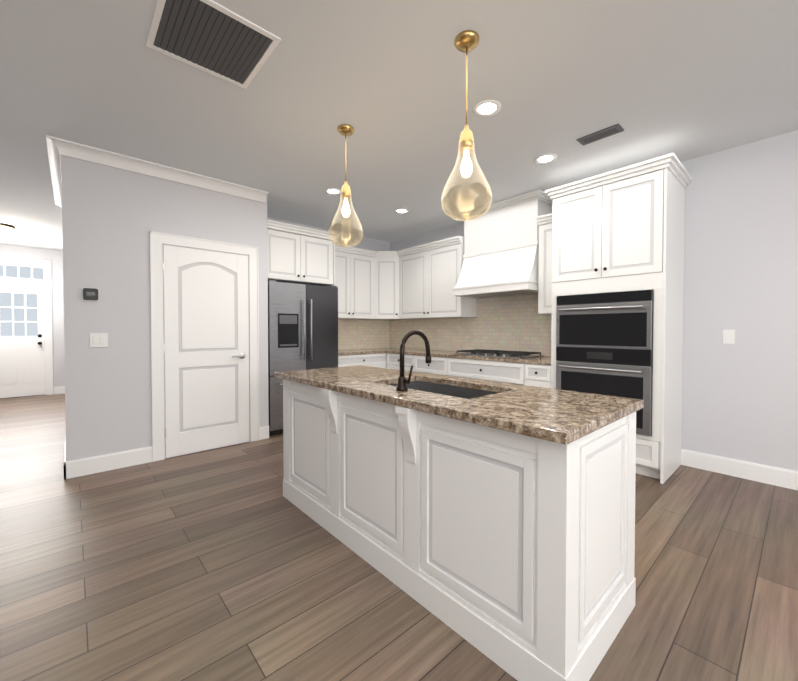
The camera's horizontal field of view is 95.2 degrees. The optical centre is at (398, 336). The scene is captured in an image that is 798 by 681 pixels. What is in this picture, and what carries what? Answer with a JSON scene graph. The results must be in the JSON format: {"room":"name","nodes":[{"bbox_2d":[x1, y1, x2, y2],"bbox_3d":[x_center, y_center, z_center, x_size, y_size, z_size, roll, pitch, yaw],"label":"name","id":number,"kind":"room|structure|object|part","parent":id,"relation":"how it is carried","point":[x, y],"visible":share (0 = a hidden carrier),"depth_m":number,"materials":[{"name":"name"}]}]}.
{"room":"kitchen","nodes":[
{"label":"kitchen","id":0,"kind":"room"},
{"bbox_2d":[0,244,64,393],"bbox_3d":[-5.905,-0.282,7.622,3.510,2.750,0.120,-1,1,-42],"label":"wall","id":1,"kind":"structure","parent":0,"point":[55,257],"depth_m":6.96,"materials":[{"name":"white paint"}]},
{"bbox_2d":[0,262,44,397],"bbox_3d":[-6.913,-0.115,6.637,0.650,2.430,0.125,-1,1,-42],"label":"front door","id":2,"kind":"structure","parent":1,"relation":"in","point":[22,357],"depth_m":6.68,"materials":[{"name":"white wood"}]},
{"bbox_2d":[0,257,52,394],"bbox_3d":[-6.948,-0.156,6.676,0.870,2.530,0.140,-1,1,-42],"label":"door frame","id":3,"kind":"structure","parent":1,"relation":"attached to","point":[46,283],"depth_m":6.87,"materials":[{"name":"white wood"}]},
{"bbox_2d":[54,386,64,393],"bbox_3d":[-5.565,1.018,7.858,2.720,0.142,0.015,-1,1,-42],"label":"baseboard","id":4,"kind":"structure","parent":1,"relation":"attached to","point":[59,390],"depth_m":7.00,"materials":[{"name":"white wood"}]},
{"bbox_2d":[61,155,268,460],"bbox_3d":[-2.155,-0.212,3.599,1.700,2.750,0.120,-1,1,-42],"label":"wall","id":5,"kind":"structure","parent":0,"point":[112,217],"depth_m":3.23,"materials":[{"name":"white paint"}]},
{"bbox_2d":[46,135,61,207],"bbox_3d":[-3.412,-1.537,3.639,0.085,0.100,2.066,-1,1,-42],"label":"crown molding","id":6,"kind":"structure","parent":5,"relation":"attached to","point":[57,148],"depth_m":3.30,"materials":[{"name":"white wood"}]},
{"bbox_2d":[82,287,98,300],"bbox_3d":[-2.612,-0.358,3.088,0.112,0.112,0.024,-1,1,-42],"label":"thermostat","id":7,"kind":"object","parent":5,"relation":"attached to","point":[90,294],"visible":1,"depth_m":3.08,"materials":[{"name":"black plastic"}]},
{"bbox_2d":[90,333,107,346],"bbox_3d":[-2.579,0.031,3.132,0.120,0.120,0.011,-1,1,-42],"label":"switch plate","id":8,"kind":"object","parent":5,"relation":"attached to","point":[98,339],"visible":1,"depth_m":3.13,"materials":[{"name":"white plastic"}]},
{"bbox_2d":[63,446,152,478],"bbox_3d":[-2.523,1.099,3.199,0.619,0.142,0.015,-1,1,-42],"label":"baseboard","id":9,"kind":"structure","parent":5,"relation":"attached to","point":[94,464],"depth_m":3.17,"materials":[{"name":"white wood"}]},
{"bbox_2d":[60,139,268,202],"bbox_3d":[-2.091,-1.534,3.493,1.676,0.100,0.085,-1,1,-42],"label":"crown molding","id":10,"kind":"structure","parent":5,"relation":"attached to","point":[71,149],"depth_m":3.36,"materials":[{"name":"white wood"}]},
{"bbox_2d":[150,231,259,461],"bbox_3d":[-1.927,0.092,3.709,0.994,2.137,0.025,-1,1,-42],"label":"door frame","id":11,"kind":"structure","parent":5,"relation":"attached to","point":[158,240],"depth_m":3.44,"materials":[{"name":"white wood"}]},
{"bbox_2d":[163,245,248,457],"bbox_3d":[-1.918,0.142,3.694,0.789,2.022,0.061,-1,1,-42],"label":"pantry door","id":12,"kind":"structure","parent":5,"relation":"in","point":[206,337],"depth_m":3.69,"materials":[{"name":"white wood"}]},
{"bbox_2d":[260,426,268,439],"bbox_3d":[-1.522,1.083,4.097,0.123,0.142,0.015,-1,1,-42],"label":"baseboard","id":13,"kind":"structure","parent":5,"relation":"attached to","point":[264,432],"depth_m":4.10,"materials":[{"name":"white wood"}]},
{"bbox_2d":[267,217,389,349],"bbox_3d":[-1.157,-0.246,5.541,2.580,2.750,0.120,-1,1,-42],"label":"wall","id":14,"kind":"structure","parent":0,"point":[371,244],"depth_m":5.88,"materials":[{"name":"white paint"}]},
{"bbox_2d":[267,223,334,285],"bbox_3d":[-1.437,-0.992,4.762,0.938,0.610,0.640,-1,1,-42],"label":"upper cabinet","id":15,"kind":"object","parent":14,"relation":"attached to","point":[297,254],"depth_m":4.53,"materials":[{"name":"white wood"}]},
{"bbox_2d":[311,318,389,350],"bbox_3d":[-0.725,-0.036,5.839,1.498,0.477,0.011,-1,1,-42],"label":"backsplash","id":16,"kind":"structure","parent":14,"relation":"attached to","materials":[{"name":"tile"}]},
{"bbox_2d":[335,247,374,318],"bbox_3d":[-0.835,-0.765,5.501,0.900,0.990,0.350,-1,1,-42],"label":"upper cabinet","id":17,"kind":"object","parent":14,"relation":"attached to","point":[354,270],"depth_m":5.43,"materials":[{"name":"white wood"}]},
{"bbox_2d":[0,394,797,680],"bbox_3d":[-1.934,1.210,2.599,8.100,0.060,13.300,-1,1,-42],"label":"floor","id":18,"kind":"structure","parent":0,"point":[229,563],"depth_m":1.76,"materials":[{"name":"brown wood"}]},
{"bbox_2d":[268,280,337,435],"bbox_3d":[-1.357,0.244,4.694,0.915,1.800,0.806,-1,1,-42],"label":"refrigerator","id":19,"kind":"object","parent":18,"relation":"on","point":[302,326],"visible":0.62,"depth_m":4.35,"materials":[{"name":"grey metal"}]},
{"bbox_2d":[338,351,387,367],"bbox_3d":[-0.723,0.691,5.439,0.950,0.880,0.630,-1,1,-42],"label":"base cabinet","id":20,"kind":"object","parent":18,"relation":"on","point":[377,358],"depth_m":5.24,"materials":[{"name":"white wood"}]},
{"bbox_2d":[338,347,406,354],"bbox_3d":[-0.509,0.227,5.619,1.518,0.038,0.635,-1,1,-42],"label":"countertop","id":21,"kind":"structure","parent":20,"relation":"on","point":[358,350],"depth_m":5.48,"materials":[{"name":"brown stone"}]},
{"bbox_2d":[387,353,412,371],"bbox_3d":[0.245,0.690,5.450,0.630,0.880,0.590,-1,1,-42],"label":"base cabinet","id":22,"kind":"object","parent":18,"relation":"on","point":[393,359],"depth_m":5.27,"materials":[{"name":"white wood"}]},
{"bbox_2d":[413,353,448,374],"bbox_3d":[0.617,0.697,5.035,0.630,0.880,0.654,-1,1,-42],"label":"base cabinet","id":23,"kind":"object","parent":18,"relation":"on","point":[438,365],"depth_m":4.79,"materials":[{"name":"white wood"}]},
{"bbox_2d":[274,374,635,680],"bbox_3d":[0.076,0.747,2.130,0.765,0.882,2.072,-1,1,-42],"label":"kitchen island","id":24,"kind":"object","parent":18,"relation":"on","point":[493,521],"depth_m":1.45,"materials":[{"name":"white wood"}]},
{"bbox_2d":[274,366,633,445],"bbox_3d":[0.032,0.288,2.083,0.640,0.037,2.110,-1,1,-42],"label":"island countertop","id":25,"kind":"structure","parent":24,"relation":"on","point":[571,418],"depth_m":1.52,"materials":[{"name":"brown stone"}]},
{"bbox_2d":[394,330,433,389],"bbox_3d":[0.099,0.119,1.892,0.238,0.306,0.111,-1,1,-42],"label":"faucet","id":26,"kind":"object","parent":25,"relation":"on","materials":[{"name":"black metal"}]},
{"bbox_2d":[386,378,497,397],"bbox_3d":[0.220,0.397,2.040,0.444,0.205,0.764,-1,1,-42],"label":"sink","id":27,"kind":"object","parent":25,"relation":"in","point":[419,383],"depth_m":2.25,"materials":[{"name":"black metal"}]},
{"bbox_2d":[445,357,528,385],"bbox_3d":[1.208,0.709,4.377,0.630,0.880,1.114,-1,1,-42],"label":"base cabinet","id":28,"kind":"object","parent":18,"relation":"on","point":[513,372],"depth_m":4.11,"materials":[{"name":"white wood"}]},
{"bbox_2d":[385,349,550,364],"bbox_3d":[0.880,0.242,4.731,0.635,0.038,2.536,-1,1,-42],"label":"countertop","id":29,"kind":"structure","parent":28,"relation":"on","point":[433,352],"depth_m":4.51,"materials":[{"name":"brown stone"}]},
{"bbox_2d":[454,349,543,358],"bbox_3d":[1.182,0.203,4.389,0.530,0.050,0.910,-1,1,-42],"label":"cooktop","id":30,"kind":"object","parent":29,"relation":"in","point":[502,353],"visible":1,"depth_m":4.21,"materials":[{"name":"silver metal"}]},
{"bbox_2d":[529,361,550,387],"bbox_3d":[1.633,0.717,3.903,0.630,0.880,0.287,-1,1,-42],"label":"base cabinet","id":31,"kind":"object","parent":18,"relation":"on","point":[539,375],"depth_m":3.67,"materials":[{"name":"white wood"}]},
{"bbox_2d":[545,152,691,483],"bbox_3d":[2.000,-0.126,3.404,0.729,2.585,1.020,-1,1,-42],"label":"tall cabinet","id":32,"kind":"object","parent":18,"relation":"on","point":[617,280],"visible":0.85,"depth_m":3.11,"materials":[{"name":"white wood"}]},
{"bbox_2d":[555,289,655,436],"bbox_3d":[1.782,0.212,3.227,0.159,1.185,0.770,-1,1,-42],"label":"oven","id":33,"kind":"object","parent":32,"relation":"in","point":[605,340],"depth_m":3.14,"materials":[{"name":"grey metal"}]},
{"bbox_2d":[0,0,797,250],"bbox_3d":[-1.934,-1.599,2.550,8.100,0.060,13.300,-1,1,-42],"label":"ceiling","id":34,"kind":"structure","parent":0,"point":[684,80],"depth_m":2.39,"materials":[{"name":"grey paint"}]},
{"bbox_2d":[0,223,14,233],"bbox_3d":[-5.801,-1.541,5.275,0.340,0.150,0.340,-1,1,-42],"label":"lamp","id":35,"kind":"object","parent":34,"relation":"attached to","point":[6,229],"visible":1,"depth_m":5.26,"materials":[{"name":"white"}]},
{"bbox_2d":[146,0,280,88],"bbox_3d":[-0.984,-1.554,1.925,0.520,0.008,0.520,-1,1,-42],"label":"ceiling vent","id":36,"kind":"object","parent":34,"relation":"in","point":[216,39],"visible":1,"depth_m":1.90,"materials":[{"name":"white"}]},
{"bbox_2d":[324,188,340,194],"bbox_3d":[-0.722,-1.591,4.000,0.187,0.006,0.190,-1,1,-42],"label":"recessed light","id":37,"kind":"object","parent":34,"relation":"in","point":[332,191],"visible":0.92,"depth_m":4.00,"materials":[{"name":"white"}]},
{"bbox_2d":[328,124,362,246],"bbox_3d":[-0.403,-1.128,2.768,0.264,0.888,0.264,-1,1,-42],"label":"pendant light","id":38,"kind":"object","parent":34,"relation":"hanging from","point":[345,130],"visible":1,"depth_m":2.75,"materials":[{"name":"gold metal"}]},
{"bbox_2d":[394,208,408,213],"bbox_3d":[0.035,-1.602,4.652,0.187,0.006,0.190,-1,1,-42],"label":"recessed light","id":39,"kind":"object","parent":34,"relation":"in","point":[401,210],"visible":1,"depth_m":4.63,"materials":[{"name":"white"}]},
{"bbox_2d":[441,30,491,220],"bbox_3d":[0.356,-1.088,1.922,0.264,0.938,0.264,-1,1,-42],"label":"pendant light","id":40,"kind":"object","parent":34,"relation":"hanging from","point":[466,41],"visible":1,"depth_m":1.90,"materials":[{"name":"gold metal"}]},
{"bbox_2d":[473,100,500,116],"bbox_3d":[0.606,-1.565,2.504,0.187,0.006,0.190,-1,1,-42],"label":"recessed light","id":41,"kind":"object","parent":34,"relation":"in","point":[486,108],"visible":1,"depth_m":2.50,"materials":[{"name":"white"}]},
{"bbox_2d":[534,153,556,163],"bbox_3d":[1.304,-1.578,3.238,0.187,0.006,0.190,-1,1,-42],"label":"recessed light","id":42,"kind":"object","parent":34,"relation":"in","point":[545,158],"visible":1,"depth_m":3.23,"materials":[{"name":"white"}]},
{"bbox_2d":[576,124,623,145],"bbox_3d":[1.566,-1.570,2.842,0.130,0.008,0.300,-1,1,-42],"label":"ceiling vent","id":43,"kind":"object","parent":34,"relation":"in","point":[601,134],"visible":1,"depth_m":2.83,"materials":[{"name":"grey metal"}]},
{"bbox_2d":[390,130,797,470],"bbox_3d":[2.586,-0.208,3.391,0.120,2.750,8.320,-1,1,-42],"label":"wall","id":44,"kind":"structure","parent":0,"point":[740,399],"depth_m":3.02,"materials":[{"name":"white paint"}]},
{"bbox_2d":[363,251,410,319],"bbox_3d":[-0.179,-0.800,5.904,0.620,1.045,0.625,-1,1,-42],"label":"upper cabinet","id":45,"kind":"object","parent":44,"relation":"attached to","point":[386,285],"visible":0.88,"depth_m":5.66,"materials":[{"name":"white wood"}]},
{"bbox_3d":[-0.194,-0.753,5.656,0.388,0.952,0.050,0,1,3],"label":"door","id":46,"kind":"part","parent":45,"relation":"part of","materials":[{"name":"white wood"}]},
{"bbox_2d":[397,241,476,320],"bbox_3d":[0.532,-0.763,5.315,0.350,0.990,1.218,-1,1,-42],"label":"upper cabinet","id":47,"kind":"object","parent":44,"relation":"attached to","point":[429,274],"depth_m":5.13,"materials":[{"name":"white wood"}]},
{"bbox_2d":[390,292,551,357],"bbox_3d":[0.904,-0.152,5.163,0.011,0.734,3.157,-1,1,-42],"label":"backsplash","id":48,"kind":"structure","parent":44,"relation":"attached to","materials":[{"name":"tile"}]},
{"bbox_2d":[452,189,552,297],"bbox_3d":[1.219,-1.052,4.401,0.540,1.090,1.092,-1,1,-42],"label":"range hood","id":49,"kind":"object","parent":44,"relation":"attached to","point":[501,249],"visible":0.77,"depth_m":4.25,"materials":[{"name":"white wood"}]},
{"bbox_2d":[537,217,551,316],"bbox_3d":[1.737,-0.739,3.971,0.350,0.990,0.285,-1,1,-42],"label":"upper cabinet","id":50,"kind":"object","parent":44,"relation":"attached to","point":[544,296],"depth_m":3.91,"materials":[{"name":"white wood"}]},
{"bbox_2d":[723,330,734,343],"bbox_3d":[2.783,0.002,3.074,0.011,0.120,0.075,-1,1,-42],"label":"light switch","id":51,"kind":"object","parent":44,"relation":"attached to","point":[728,336],"visible":1,"depth_m":3.07,"materials":[{"name":"white plastic"}]},
{"bbox_2d":[681,449,797,489],"bbox_3d":[3.897,1.123,1.849,0.015,0.142,3.999,-1,1,-42],"label":"baseboard","id":52,"kind":"structure","parent":44,"relation":"attached to","point":[776,476],"depth_m":3.02,"materials":[{"name":"white wood"}]},
{"bbox_3d":[-3.404,-0.216,3.808,0.120,2.750,1.860,-1,1,-42],"label":"wall","id":53,"kind":"structure","parent":0,"visible":0},
{"bbox_2d":[64,433,65,479],"bbox_3d":[-3.409,1.090,3.735,0.015,0.142,1.996,-1,1,-42],"label":"baseboard","id":54,"kind":"structure","parent":53,"relation":"attached to","point":[65,458],"depth_m":3.10,"materials":[{"name":"white wood"}]}
]}

